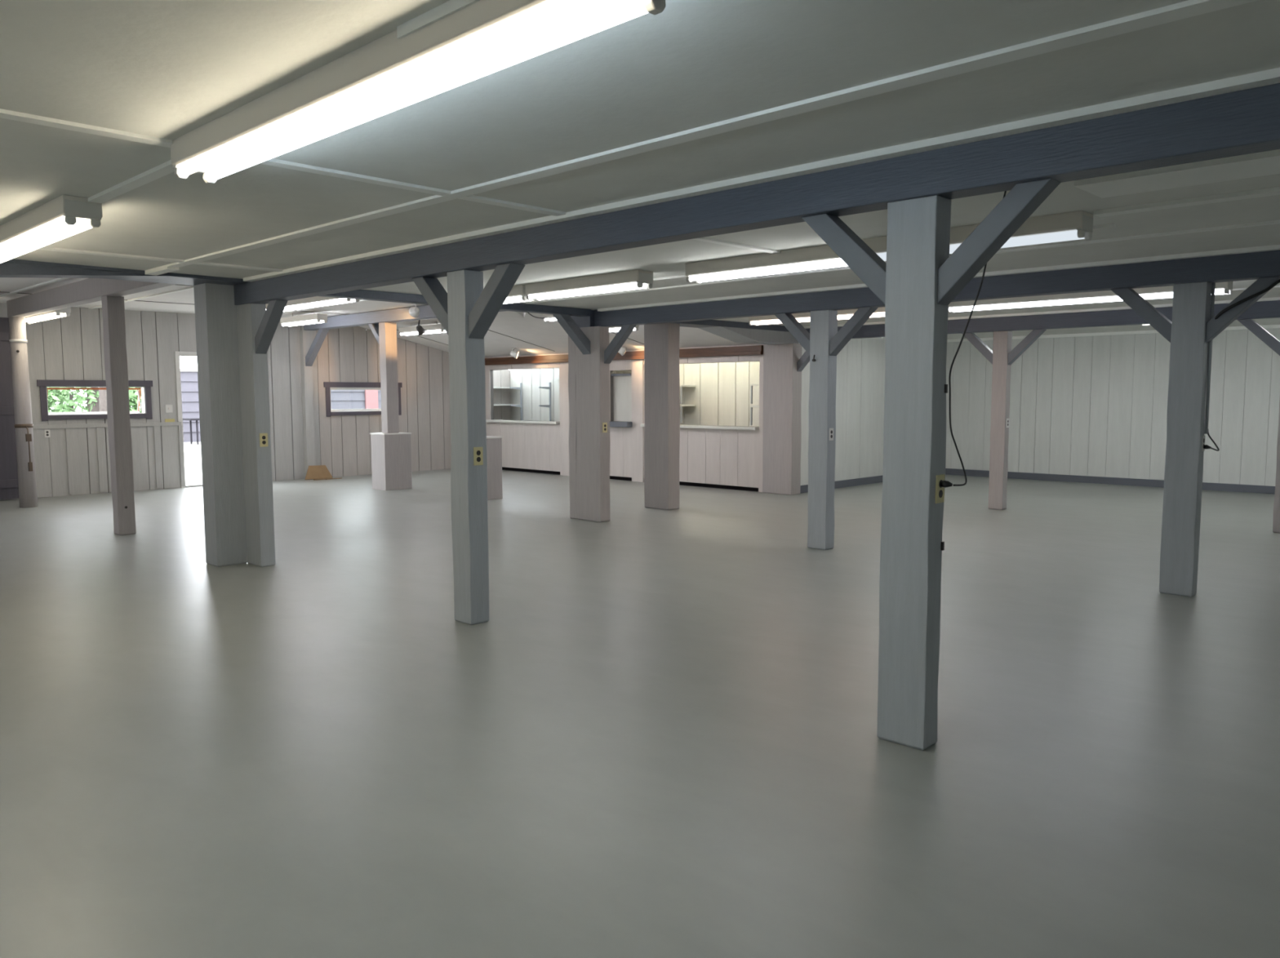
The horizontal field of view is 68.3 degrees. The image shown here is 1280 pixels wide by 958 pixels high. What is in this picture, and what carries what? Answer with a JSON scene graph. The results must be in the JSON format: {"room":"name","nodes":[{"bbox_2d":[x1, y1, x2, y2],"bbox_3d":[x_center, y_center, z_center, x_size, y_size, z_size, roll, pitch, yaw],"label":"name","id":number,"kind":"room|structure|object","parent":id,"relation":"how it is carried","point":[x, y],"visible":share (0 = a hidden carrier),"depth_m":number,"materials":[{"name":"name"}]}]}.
{"room":"exhibition hall","nodes":[
{"label":"exhibition hall","id":0,"kind":"room"},
{"bbox_2d":[0,302,511,500],"bbox_3d":[-7.705,-1.260,15.243,0.100,2.840,15.400,5,7,44],"label":"wall","id":1,"kind":"structure","parent":0,"point":[71,348],"depth_m":16.49,"materials":[{"name":"paint"}]},
{"bbox_2d":[0,317,18,499],"bbox_3d":[-9.685,-0.946,12.866,0.080,2.590,2.000,5,7,44],"label":"door","id":2,"kind":"structure","parent":1,"relation":"in","point":[9,488],"depth_m":13.50,"materials":[{"name":"paint"}]},
{"bbox_2d":[36,379,152,421],"bbox_3d":[-8.417,-1.220,14.590,0.281,0.610,1.600,5,7,44],"label":"window","id":3,"kind":"structure","parent":1,"relation":"in","point":[139,385],"depth_m":14.44,"materials":[{"name":"grey paint"}]},
{"bbox_2d":[32,422,185,494],"bbox_3d":[-8.245,-0.334,14.673,0.018,1.060,2.210,5,7,44],"label":"trim","id":4,"kind":"structure","parent":1,"relation":"attached to","point":[98,426],"depth_m":14.59,"materials":[{"name":"paint"}]},
{"bbox_2d":[174,351,202,488],"bbox_3d":[-7.185,-1.003,15.824,0.160,2.220,1.120,5,7,44],"label":"door","id":5,"kind":"structure","parent":1,"relation":"in","point":[177,354],"depth_m":15.37,"materials":[{"name":"white wood"}]},
{"bbox_2d":[323,382,402,417],"bbox_3d":[-5.230,-1.508,17.811,0.160,0.630,1.620,5,7,44],"label":"window","id":6,"kind":"structure","parent":1,"relation":"in","point":[329,386],"depth_m":17.59,"materials":[{"name":"grey paint"}]},
{"bbox_2d":[0,277,758,357],"bbox_3d":[-6.271,-2.102,11.264,7.560,0.743,15.780,5,7,44],"label":"ceiling","id":7,"kind":"structure","parent":0,"point":[530,335],"depth_m":14.90,"materials":[{"name":"paint"}]},
{"bbox_2d":[25,306,71,324],"bbox_3d":[-7.931,-2.266,12.528,1.804,0.310,0.176,5,7,44],"label":"ceiling lamp","id":8,"kind":"object","parent":7,"relation":"hanging from","point":[66,312],"visible":0.55,"depth_m":12.21,"materials":[{"name":"white plastic"}]},
{"bbox_2d":[280,311,327,327],"bbox_3d":[-5.431,-2.591,15.225,1.254,0.200,0.176,5,7,44],"label":"ceiling lamp","id":9,"kind":"object","parent":7,"relation":"attached to","point":[313,318],"visible":0.98,"depth_m":15.07,"materials":[{"name":"white plastic"}]},
{"bbox_2d":[265,296,359,311],"bbox_3d":[-4.327,-2.333,12.306,2.304,0.200,0.176,5,7,44],"label":"ceiling lamp","id":10,"kind":"object","parent":7,"relation":"attached to","point":[316,301],"visible":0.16,"depth_m":12.08,"materials":[{"name":"white plastic"}]},
{"bbox_2d":[398,324,417,336],"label":"ceiling lamp","id":11,"kind":"object","parent":7,"relation":"attached to","point":[410,331],"depth_m":16.52,"materials":[{"name":"white plastic"}]},
{"bbox_2d":[408,303,419,317],"bbox_3d":[-3.207,-2.430,13.475,0.156,0.224,0.154,-3,6,-27],"label":"spotlight","id":12,"kind":"object","parent":7,"relation":"hanging from","point":[414,312],"visible":0.77,"depth_m":13.45,"materials":[{"name":"white plastic"}]},
{"bbox_2d":[416,320,426,335],"bbox_3d":[-3.680,-2.578,15.861,0.156,0.332,0.170,5,7,44],"label":"spotlight","id":13,"kind":"object","parent":7,"relation":"hanging from","point":[420,330],"visible":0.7,"depth_m":15.82,"materials":[{"name":"grey metal"}]},
{"bbox_2d":[421,321,445,334],"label":"ceiling lamp","id":14,"kind":"object","parent":7,"relation":"attached to","point":[429,329],"depth_m":15.97,"materials":[{"name":"white plastic"}]},
{"bbox_2d":[542,313,556,321],"bbox_3d":[-0.925,-2.392,13.684,1.304,0.140,0.176,5,7,44],"label":"ceiling lamp","id":15,"kind":"object","parent":7,"relation":"attached to","point":[543,314],"visible":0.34,"depth_m":14.01,"materials":[{"name":"white plastic"}]},
{"bbox_2d":[484,354,763,488],"bbox_3d":[-0.783,-1.097,16.974,7.520,2.038,0.090,5,7,44],"label":"wall","id":16,"kind":"structure","parent":0,"point":[726,457],"depth_m":16.16,"materials":[{"name":"paint"}]},
{"bbox_2d":[485,419,559,424],"bbox_3d":[-2.289,-1.110,18.333,2.170,0.045,0.160,5,7,44],"label":"counter ledge","id":17,"kind":"object","parent":16,"relation":"attached to","point":[486,420],"visible":0.8,"depth_m":18.19,"materials":[{"name":"white paint"}]},
{"bbox_2d":[609,421,632,427],"bbox_3d":[-0.366,-0.957,16.466,0.600,0.090,0.200,5,7,44],"label":"counter ledge","id":18,"kind":"object","parent":16,"relation":"attached to","point":[612,424],"visible":0.76,"depth_m":16.30,"materials":[{"name":"grey paint"}]},
{"bbox_2d":[613,375,631,422],"bbox_3d":[-0.256,-1.400,16.535,0.630,0.840,0.030,5,7,44],"label":"window shutter","id":19,"kind":"object","parent":16,"relation":"attached to","point":[622,385],"visible":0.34,"depth_m":16.57,"materials":[{"name":"paint"}]},
{"bbox_2d":[484,345,763,365],"bbox_3d":[-0.854,-2.171,16.814,7.490,0.140,0.086,5,7,44],"label":"header","id":20,"kind":"object","parent":16,"relation":"attached to","point":[755,349],"visible":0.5,"depth_m":15.97,"materials":[{"name":"wood"}]},
{"bbox_2d":[484,344,764,358],"bbox_3d":[-0.773,-2.231,16.865,7.550,0.240,0.100,5,7,44],"label":"trim","id":21,"kind":"structure","parent":16,"relation":"attached to","point":[742,344],"depth_m":15.99,"materials":[{"name":"paint"}]},
{"bbox_2d":[502,466,758,492],"bbox_3d":[-0.777,-0.053,17.085,7.500,0.062,0.060,5,7,44],"label":"baseboard","id":22,"kind":"structure","parent":16,"relation":"attached to","point":[682,483],"depth_m":15.60,"materials":[{"name":"black"}]},
{"bbox_2d":[559,356,763,492],"bbox_3d":[0.217,-0.961,15.984,4.685,2.060,0.065,5,7,44],"label":"trim","id":23,"kind":"structure","parent":16,"relation":"attached to","point":[637,367],"depth_m":16.21,"materials":[{"name":"paint"}]},
{"bbox_2d":[640,424,759,430],"bbox_3d":[0.932,-0.845,15.253,2.420,0.045,0.160,5,7,44],"label":"counter ledge","id":24,"kind":"object","parent":16,"relation":"attached to","point":[743,428],"visible":0.8,"depth_m":14.85,"materials":[{"name":"white paint"}]},
{"bbox_2d":[510,361,759,426],"bbox_3d":[0.001,-1.233,17.688,7.650,2.300,0.080,5,7,44],"label":"wall","id":25,"kind":"structure","parent":0,"point":[721,396],"depth_m":16.57,"materials":[{"name":"paint"}]},
{"bbox_2d":[509,382,522,420],"bbox_3d":[-2.607,-1.620,19.863,0.030,0.800,0.306,5,7,44],"label":"shelf bracket","id":26,"kind":"object","parent":25,"relation":"attached to","point":[520,406],"visible":0.88,"depth_m":19.94,"materials":[{"name":"grey metal"}]},
{"bbox_2d":[538,382,551,421],"bbox_3d":[-1.936,-1.565,19.222,0.030,0.800,0.306,5,7,44],"label":"shelf bracket","id":27,"kind":"object","parent":25,"relation":"attached to","point":[548,388],"visible":0.88,"depth_m":19.29,"materials":[{"name":"white metal"}]},
{"bbox_2d":[679,404,696,422],"bbox_3d":[0.326,-1.188,17.010,1.460,0.320,0.390,5,7,44],"label":"wall shelf","id":28,"kind":"object","parent":25,"relation":"attached to","point":[681,406],"visible":0.51,"depth_m":16.40,"materials":[{"name":"white paint"}]},
{"bbox_2d":[0,468,1279,957],"bbox_3d":[0.056,0.776,8.822,21.200,0.120,20.850,5,7,44],"label":"floor","id":29,"kind":"structure","parent":0,"point":[657,738],"depth_m":4.16,"materials":[{"name":"paint"}]},
{"bbox_2d":[8,316,37,507],"bbox_3d":[-8.295,-0.892,12.714,0.338,2.562,0.216,5,7,44],"label":"pole","id":30,"kind":"object","parent":29,"relation":"on","point":[24,425],"visible":1,"depth_m":12.68,"materials":[{"name":"grey paint"}]},
{"bbox_2d":[101,295,136,535],"bbox_3d":[-5.631,-0.675,10.201,0.188,2.560,0.177,5,7,44],"label":"timber post","id":31,"kind":"object","parent":29,"relation":"on","point":[116,367],"visible":1,"depth_m":10.14,"materials":[{"name":"grey paint"}]},
{"bbox_2d":[6,278,175,317],"bbox_3d":[-6.136,-2.097,10.521,6.380,0.220,0.160,5,7,44],"label":"ceiling beam","id":32,"kind":"structure","parent":31,"relation":"on","point":[87,291],"depth_m":10.70,"materials":[{"name":"grey paint"}]},
{"bbox_2d":[193,283,247,567],"bbox_3d":[-3.716,-0.468,8.371,0.252,2.462,0.265,5,7,44],"label":"timber post","id":33,"kind":"object","parent":29,"relation":"on","point":[215,310],"visible":1,"depth_m":8.28,"materials":[{"name":"grey paint"}]},
{"bbox_2d":[236,299,287,567],"bbox_3d":[-3.228,-0.366,8.179,0.723,2.290,0.130,5,7,44],"label":"timber post","id":34,"kind":"object","parent":29,"relation":"on","point":[257,325],"visible":1,"depth_m":8.25,"materials":[{"name":"grey paint"}]},
{"bbox_2d":[259,433,267,447],"bbox_3d":[-3.280,-0.340,8.231,0.008,0.118,0.072,5,7,44],"label":"wall outlet","id":35,"kind":"object","parent":34,"relation":"attached to","point":[263,437],"visible":1,"depth_m":8.23,"materials":[{"name":"beige plastic"}]},
{"bbox_2d":[299,328,328,478],"bbox_3d":[-5.706,-1.300,16.681,0.800,2.650,0.167,5,7,44],"label":"timber post","id":36,"kind":"object","parent":29,"relation":"on","point":[308,352],"visible":0.96,"depth_m":16.84,"materials":[{"name":"paint"}]},
{"bbox_2d":[304,465,332,479],"bbox_3d":[-5.798,-0.126,16.983,0.092,0.245,0.530,5,7,44],"label":"cardboard piece","id":37,"kind":"object","parent":29,"relation":"on","point":[314,472],"visible":1,"depth_m":16.97,"materials":[{"name":"brown cardboard"}]},
{"bbox_2d":[368,322,412,490],"bbox_3d":[-4.104,-1.173,15.205,0.717,2.650,0.496,5,7,44],"label":"timber post","id":38,"kind":"object","parent":29,"relation":"on","point":[391,449],"visible":1,"depth_m":15.02,"materials":[{"name":"grey paint"}]},
{"bbox_2d":[303,305,503,330],"bbox_3d":[-3.227,-2.505,14.181,7.280,0.180,0.200,5,7,44],"label":"ceiling beam","id":39,"kind":"structure","parent":38,"relation":"on","point":[396,315],"depth_m":15.04,"materials":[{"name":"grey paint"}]},
{"bbox_2d":[412,262,524,625],"bbox_3d":[-1.123,-0.194,6.180,1.066,2.290,0.158,5,7,44],"label":"timber post","id":40,"kind":"object","parent":29,"relation":"on","point":[467,311],"visible":1,"depth_m":6.11,"materials":[{"name":"grey paint"}]},
{"bbox_2d":[473,447,483,465],"bbox_3d":[-1.048,-0.148,6.118,0.008,0.118,0.072,5,7,44],"label":"wall outlet","id":41,"kind":"object","parent":40,"relation":"attached to","point":[477,451],"visible":1,"depth_m":6.11,"materials":[{"name":"beige plastic"}]},
{"bbox_2d":[486,435,502,500],"bbox_3d":[-2.330,-1.032,13.571,0.466,2.650,0.506,5,7,44],"label":"pedestal","id":42,"kind":"object","parent":29,"relation":"on","point":[494,444],"visible":0.13,"depth_m":13.57,"materials":[{"name":"grey paint"}]},
{"bbox_2d":[553,310,636,522],"bbox_3d":[-0.598,-0.721,10.950,0.992,2.486,0.678,5,7,44],"label":"timber post","id":43,"kind":"object","parent":29,"relation":"on","point":[590,353],"visible":0.99,"depth_m":11.13,"materials":[{"name":"grey paint"}]},
{"bbox_2d":[644,323,679,510],"bbox_3d":[0.287,-0.814,12.384,0.437,2.410,0.227,5,7,44],"label":"timber post","id":44,"kind":"object","parent":29,"relation":"on","point":[661,340],"visible":0.98,"depth_m":12.28,"materials":[{"name":"grey paint"}]},
{"bbox_2d":[699,326,809,495],"bbox_3d":[1.728,-0.916,13.474,0.962,2.410,1.871,5,7,44],"label":"timber post","id":45,"kind":"object","parent":29,"relation":"on","point":[784,362],"visible":0.85,"depth_m":14.05,"materials":[{"name":"grey paint"}]},
{"bbox_2d":[774,306,877,550],"bbox_3d":[1.759,-0.465,9.112,1.086,2.290,0.157,5,7,44],"label":"timber post","id":46,"kind":"object","parent":29,"relation":"on","point":[824,341],"visible":1,"depth_m":9.05,"materials":[{"name":"grey paint"}]},
{"bbox_2d":[801,177,1060,751],"bbox_3d":[1.153,-0.005,3.989,1.096,2.290,0.137,5,7,44],"label":"timber post","id":47,"kind":"object","parent":29,"relation":"on","point":[917,282],"visible":1,"depth_m":3.92,"materials":[{"name":"grey paint"}]},
{"bbox_2d":[934,474,944,503],"bbox_3d":[1.249,0.041,3.927,0.008,0.118,0.072,5,7,44],"label":"wall outlet","id":48,"kind":"object","parent":47,"relation":"attached to","point":[940,491],"visible":1,"depth_m":3.92,"materials":[{"name":"beige plastic"}]},
{"bbox_2d":[940,191,1006,551],"bbox_3d":[1.369,-0.498,3.876,0.232,1.608,0.120,2,5,20],"label":"extension cord","id":49,"kind":"object","parent":47,"relation":"attached to","point":[944,484],"visible":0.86,"depth_m":3.91,"materials":[{"name":"black rubber"}]},
{"bbox_2d":[961,328,1046,510],"bbox_3d":[4.644,-0.749,12.178,1.066,2.290,0.137,5,7,44],"label":"timber post","id":50,"kind":"object","parent":29,"relation":"on","point":[1002,357],"visible":0.98,"depth_m":12.12,"materials":[{"name":"grey paint"}]},
{"bbox_2d":[1110,276,1279,597],"bbox_3d":[4.020,-0.280,6.963,1.096,2.290,0.136,5,7,44],"label":"timber post","id":51,"kind":"object","parent":29,"relation":"on","point":[1190,331],"visible":1,"depth_m":6.91,"materials":[{"name":"grey paint"}]},
{"bbox_2d":[1204,282,1215,434],"bbox_3d":[4.141,-0.874,6.861,0.021,1.090,0.022,5,7,44],"label":"conduit","id":52,"kind":"object","parent":51,"relation":"attached to","point":[1213,284],"visible":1,"depth_m":6.86,"materials":[{"name":"grey metal"}]},
{"bbox_2d":[1204,431,1219,451],"bbox_3d":[4.196,-0.286,6.934,0.185,0.167,0.044,-4,6,-33],"label":"extension cord","id":53,"kind":"object","parent":51,"relation":"attached to","point":[1206,446],"visible":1,"depth_m":6.94,"materials":[{"name":"black rubber"}]},
{"bbox_2d":[1214,279,1279,319],"bbox_3d":[4.548,-1.263,6.243,0.069,0.448,1.405,-5,7,-41],"label":"cable","id":54,"kind":"object","parent":51,"relation":"attached to","point":[1277,282],"visible":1,"depth_m":6.56,"materials":[{"name":"black rubber"}]},
{"bbox_2d":[1237,319,1279,533],"bbox_3d":[6.906,-0.562,10.009,1.086,2.290,0.128,5,7,44],"label":"timber post","id":55,"kind":"object","parent":29,"relation":"on","point":[1262,334],"visible":1,"depth_m":10.09,"materials":[{"name":"grey paint"}]},
{"bbox_2d":[0,0,1279,339],"bbox_3d":[2.926,-1.577,5.838,13.220,0.100,20.850,5,7,44],"label":"ceiling","id":56,"kind":"structure","parent":0,"point":[168,69],"depth_m":3.33,"materials":[{"name":"paint"}]},
{"bbox_2d":[0,195,102,263],"bbox_3d":[-3.680,-1.411,5.575,2.496,0.140,0.176,5,7,44],"label":"ceiling lamp","id":57,"kind":"object","parent":56,"relation":"attached to","point":[64,216],"visible":0.98,"depth_m":4.98,"materials":[{"name":"white metal"}]},
{"bbox_2d":[35,246,184,262],"bbox_3d":[-4.655,-1.471,5.572,0.080,0.014,3.755,5,7,44],"label":"trim","id":58,"kind":"structure","parent":56,"relation":"attached to","point":[45,248],"depth_m":6.55,"materials":[{"name":"white paint"}]},
{"bbox_2d":[0,258,246,285],"bbox_3d":[-6.171,-1.374,5.524,0.550,0.190,7.575,5,7,44],"label":"ceiling beam","id":59,"kind":"structure","parent":56,"relation":"attached to","point":[11,268],"depth_m":7.22,"materials":[{"name":"wood"}]},
{"bbox_2d":[87,160,175,203],"bbox_3d":[-2.265,-1.362,4.291,1.350,0.018,0.060,5,7,44],"label":"trim","id":60,"kind":"structure","parent":56,"relation":"attached to","point":[166,168],"depth_m":4.33,"materials":[{"name":"white paint"}]},
{"bbox_2d":[144,266,178,275],"bbox_3d":[-3.717,-1.623,7.333,0.475,0.032,0.085,5,7,44],"label":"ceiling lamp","id":61,"kind":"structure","parent":56,"relation":"attached to","point":[166,269],"depth_m":7.28,"materials":[{"name":"white paint"}]},
{"bbox_2d":[0,108,450,195],"bbox_3d":[-3.284,-1.173,2.190,0.070,0.014,6.755,5,7,44],"label":"trim","id":62,"kind":"structure","parent":56,"relation":"attached to","point":[4,113],"depth_m":3.65,"materials":[{"name":"white paint"}]},
{"bbox_2d":[192,262,282,271],"bbox_3d":[-3.066,-1.624,7.221,0.080,0.014,0.655,5,7,44],"label":"trim","id":63,"kind":"structure","parent":56,"relation":"attached to","point":[209,264],"depth_m":7.20,"materials":[{"name":"white paint"}]},
{"bbox_2d":[170,0,666,183],"bbox_3d":[-0.884,-1.181,2.901,2.466,0.140,0.176,5,7,44],"label":"ceiling lamp","id":64,"kind":"object","parent":56,"relation":"attached to","point":[388,73],"visible":1,"depth_m":2.66,"materials":[{"name":"white metal"}]},
{"bbox_2d":[396,0,479,39],"bbox_3d":[0.046,-1.150,1.906,1.900,0.030,0.045,5,7,44],"label":"trim","id":65,"kind":"structure","parent":56,"relation":"attached to","point":[451,6],"depth_m":2.43,"materials":[{"name":"white paint"}]},
{"bbox_2d":[319,289,591,316],"bbox_3d":[-1.967,-1.812,9.637,0.150,0.078,3.885,5,7,44],"label":"ceiling beam","id":66,"kind":"structure","parent":56,"relation":"attached to","point":[366,295],"depth_m":9.32,"materials":[{"name":"wood"}]},
{"bbox_2d":[458,195,565,216],"bbox_3d":[-0.656,-1.425,4.916,0.070,0.014,0.655,5,7,44],"label":"trim","id":67,"kind":"structure","parent":56,"relation":"attached to","point":[471,197],"depth_m":4.90,"materials":[{"name":"white paint"}]},
{"bbox_2d":[502,284,536,304],"bbox_3d":[-1.420,-1.722,8.969,1.176,0.140,0.176,5,7,44],"label":"ceiling lamp","id":68,"kind":"object","parent":56,"relation":"attached to","point":[517,293],"visible":0.32,"depth_m":8.58,"materials":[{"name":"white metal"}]},
{"bbox_2d":[525,269,653,301],"bbox_3d":[-0.460,-1.643,8.051,1.412,0.140,0.176,5,7,44],"label":"ceiling lamp","id":69,"kind":"object","parent":56,"relation":"attached to","point":[636,279],"visible":1,"depth_m":7.91,"materials":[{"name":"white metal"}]},
{"bbox_2d":[657,320,719,328],"bbox_3d":[0.192,-2.034,12.057,0.400,0.080,2.140,5,7,44],"label":"ceiling beam","id":70,"kind":"structure","parent":56,"relation":"attached to","point":[704,323],"depth_m":12.48,"materials":[{"name":"wood"}]},
{"bbox_2d":[147,0,1257,271],"bbox_3d":[0.673,-1.270,3.131,12.500,0.014,0.084,5,7,44],"label":"trim","id":71,"kind":"structure","parent":56,"relation":"attached to","point":[1188,8],"depth_m":3.16,"materials":[{"name":"white paint"}]},
{"bbox_2d":[699,320,789,332],"bbox_3d":[1.577,-2.168,13.493,0.400,0.079,1.860,5,7,44],"label":"ceiling beam","id":72,"kind":"structure","parent":56,"relation":"attached to","point":[722,323],"depth_m":13.19,"materials":[{"name":"wood"}]},
{"bbox_2d":[748,315,781,325],"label":"ceiling lamp","id":73,"kind":"object","parent":72,"relation":"attached to","point":[771,319],"depth_m":11.52,"materials":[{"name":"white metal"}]},
{"bbox_2d":[233,82,1279,305],"bbox_3d":[1.137,-1.244,3.877,12.857,0.200,0.150,5,7,44],"label":"ceiling beam","id":74,"kind":"structure","parent":56,"relation":"attached to","point":[1247,121],"depth_m":3.94,"materials":[{"name":"wood"}]},
{"bbox_2d":[243,67,1279,281],"bbox_3d":[1.188,-1.312,3.666,12.500,0.028,0.068,5,7,44],"label":"trim","id":75,"kind":"structure","parent":56,"relation":"attached to","point":[1268,77],"depth_m":3.84,"materials":[{"name":"white paint"}]},
{"bbox_2d":[684,244,847,284],"bbox_3d":[0.915,-1.530,6.736,1.422,0.140,0.176,5,7,44],"label":"ceiling lamp","id":76,"kind":"object","parent":56,"relation":"attached to","point":[820,257],"visible":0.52,"depth_m":6.67,"materials":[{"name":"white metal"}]},
{"bbox_2d":[693,236,848,266],"bbox_3d":[1.101,-1.593,6.725,0.060,0.014,3.800,5,7,44],"label":"trim","id":77,"kind":"structure","parent":56,"relation":"attached to","point":[703,239],"depth_m":6.24,"materials":[{"name":"white paint"}]},
{"bbox_2d":[791,312,810,322],"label":"ceiling lamp","id":78,"kind":"object","parent":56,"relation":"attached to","point":[805,317],"depth_m":11.12,"materials":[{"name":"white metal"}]},
{"bbox_2d":[835,308,857,319],"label":"ceiling lamp","id":79,"kind":"object","parent":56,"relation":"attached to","point":[842,314],"depth_m":10.71,"materials":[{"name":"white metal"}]},
{"bbox_2d":[862,235,886,261],"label":"ceiling lamp","id":80,"kind":"object","parent":56,"relation":"attached to","point":[878,245],"depth_m":6.00,"materials":[{"name":"white metal"}]},
{"bbox_2d":[870,306,884,317],"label":"ceiling lamp","id":81,"kind":"object","parent":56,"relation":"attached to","point":[880,312],"depth_m":10.42,"materials":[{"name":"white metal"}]},
{"bbox_2d":[653,223,1115,280],"bbox_3d":[1.023,-1.636,7.235,4.900,0.018,0.030,5,7,44],"label":"trim","id":82,"kind":"structure","parent":56,"relation":"attached to","point":[1110,225],"depth_m":5.64,"materials":[{"name":"paint"}]},
{"bbox_2d":[524,219,1279,303],"bbox_3d":[3.287,-1.521,5.843,12.500,0.014,0.050,5,7,44],"label":"trim","id":83,"kind":"structure","parent":56,"relation":"attached to","point":[1272,222],"depth_m":6.43,"materials":[{"name":"white paint"}]},
{"bbox_2d":[594,249,1279,327],"bbox_3d":[4.071,-1.512,6.758,12.630,0.200,0.150,5,7,44],"label":"ceiling beam","id":84,"kind":"structure","parent":56,"relation":"attached to","point":[1252,265],"depth_m":7.62,"materials":[{"name":"wood"}]},
{"bbox_2d":[948,290,1123,312],"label":"ceiling lamp","id":85,"kind":"object","parent":84,"relation":"attached to","point":[1103,295],"depth_m":9.24,"materials":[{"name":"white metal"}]},
{"bbox_2d":[597,244,1279,311],"bbox_3d":[4.041,-1.586,6.626,12.500,0.028,0.068,5,7,44],"label":"trim","id":86,"kind":"structure","parent":56,"relation":"attached to","point":[1273,247],"depth_m":7.46,"materials":[{"name":"white paint"}]},
{"bbox_2d":[949,223,979,253],"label":"ceiling lamp","id":87,"kind":"object","parent":56,"relation":"attached to","point":[958,235],"depth_m":5.62,"materials":[{"name":"white metal"}]},
{"bbox_2d":[805,300,1279,338],"bbox_3d":[6.987,-1.787,9.727,12.550,0.200,0.150,5,7,44],"label":"ceiling beam","id":88,"kind":"structure","parent":56,"relation":"attached to","point":[1260,309],"depth_m":11.42,"materials":[{"name":"wood"}]},
{"bbox_2d":[1000,210,1093,248],"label":"ceiling lamp","id":89,"kind":"object","parent":56,"relation":"attached to","point":[1063,227],"depth_m":5.26,"materials":[{"name":"white metal"}]},
{"bbox_2d":[1133,285,1173,299],"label":"ceiling lamp","id":90,"kind":"object","parent":56,"relation":"attached to","point":[1162,292],"depth_m":8.51,"materials":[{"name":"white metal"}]},
{"bbox_2d":[1074,149,1279,198],"bbox_3d":[3.593,-1.250,3.012,4.120,0.050,0.370,5,7,44],"label":"trim","id":91,"kind":"structure","parent":56,"relation":"attached to","point":[1266,162],"depth_m":4.11,"materials":[{"name":"white paint"}]},
{"bbox_2d":[1093,186,1279,217],"bbox_3d":[4.796,-1.266,2.986,6.350,0.022,0.100,5,7,44],"label":"trim","id":92,"kind":"structure","parent":56,"relation":"attached to","point":[1273,191],"depth_m":4.83,"materials":[{"name":"white paint"}]},
{"bbox_2d":[1214,281,1232,294],"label":"ceiling lamp","id":93,"kind":"object","parent":56,"relation":"attached to","point":[1224,287],"depth_m":8.15,"materials":[{"name":"white metal"}]},
{"bbox_2d":[800,337,884,485],"bbox_3d":[3.955,-1.179,15.879,0.100,2.490,4.650,5,7,44],"label":"wall","id":94,"kind":"structure","parent":0,"point":[860,364],"depth_m":15.37,"materials":[{"name":"paint"}]},
{"bbox_2d":[800,475,882,493],"bbox_3d":[3.996,0.008,15.934,0.022,0.115,4.628,5,7,44],"label":"baseboard","id":95,"kind":"structure","parent":94,"relation":"attached to","point":[877,479],"depth_m":15.39,"materials":[{"name":"grey paint"}]},
{"bbox_2d":[803,297,1279,328],"bbox_3d":[6.928,-1.864,9.622,12.500,0.028,0.068,5,7,44],"label":"trim","id":96,"kind":"structure","parent":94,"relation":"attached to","point":[1273,298],"depth_m":11.37,"materials":[{"name":"white paint"}]},
{"bbox_2d":[945,328,1279,486],"bbox_3d":[10.160,-0.961,13.225,12.700,2.490,0.100,5,7,44],"label":"wall","id":97,"kind":"structure","parent":0,"point":[1096,406],"depth_m":15.49,"materials":[{"name":"paint"}]},
{"bbox_2d":[945,468,1275,494],"bbox_3d":[10.150,0.228,13.259,12.620,0.115,0.022,5,7,44],"label":"baseboard","id":98,"kind":"structure","parent":97,"relation":"attached to","point":[1042,477],"depth_m":15.56,"materials":[{"name":"grey paint"}]},
{"bbox_2d":[946,324,1279,342],"bbox_3d":[10.140,-2.170,13.042,12.620,0.050,0.030,5,7,44],"label":"trim","id":99,"kind":"structure","parent":97,"relation":"attached to","point":[1264,326],"depth_m":15.48,"materials":[{"name":"white paint"}]},
{"label":"outside","id":100,"kind":"structure","parent":0,"visible":0},
{"bbox_2d":[183,441,202,484],"bbox_3d":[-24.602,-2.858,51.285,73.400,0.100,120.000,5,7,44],"label":"ground","id":101,"kind":"structure","parent":100,"point":[193,456],"depth_m":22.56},
{"bbox_2d":[47,386,80,412],"bbox_3d":[-13.716,-1.422,21.769,1.104,2.240,1.480,5,7,44],"label":"leafy tree","id":102,"kind":"object","parent":101,"relation":"on","point":[68,406],"visible":0.23,"depth_m":21.86,"materials":[{"name":"green plant"}]},
{"bbox_2d":[46,386,99,412],"bbox_3d":[-20.629,-3.111,33.238,2.962,3.608,4.139,5,7,44],"label":"leafy tree","id":103,"kind":"object","parent":101,"relation":"on","point":[92,403],"visible":0.08,"depth_m":33.83,"materials":[{"name":"green plant"}]},
{"bbox_2d":[98,390,106,411],"bbox_3d":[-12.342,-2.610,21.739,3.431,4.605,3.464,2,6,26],"label":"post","id":104,"kind":"object","parent":101,"relation":"on","point":[102,393],"visible":0.02,"depth_m":21.61,"materials":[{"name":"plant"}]},
{"bbox_2d":[128,390,142,413],"bbox_3d":[-10.968,-1.326,20.750,0.991,2.214,0.915,1,5,11],"label":"leafy tree","id":105,"kind":"object","parent":101,"relation":"on","point":[133,394],"visible":0.12,"depth_m":20.44,"materials":[{"name":"green plant"}]},
{"bbox_2d":[182,417,199,444],"bbox_3d":[-14.348,-1.604,31.532,0.800,0.860,1.550,5,7,44],"label":"railing","id":106,"kind":"object","parent":101,"relation":"on","point":[192,419],"visible":0.44,"depth_m":31.00,"materials":[{"name":"black"}]},
{"bbox_2d":[131,369,381,442],"bbox_3d":[-11.328,-3.206,40.060,4.200,2.510,17.900,5,7,44],"label":"building","id":107,"kind":"structure","parent":101,"relation":"on","point":[340,399],"depth_m":32.92,"materials":[{"name":"paint"}]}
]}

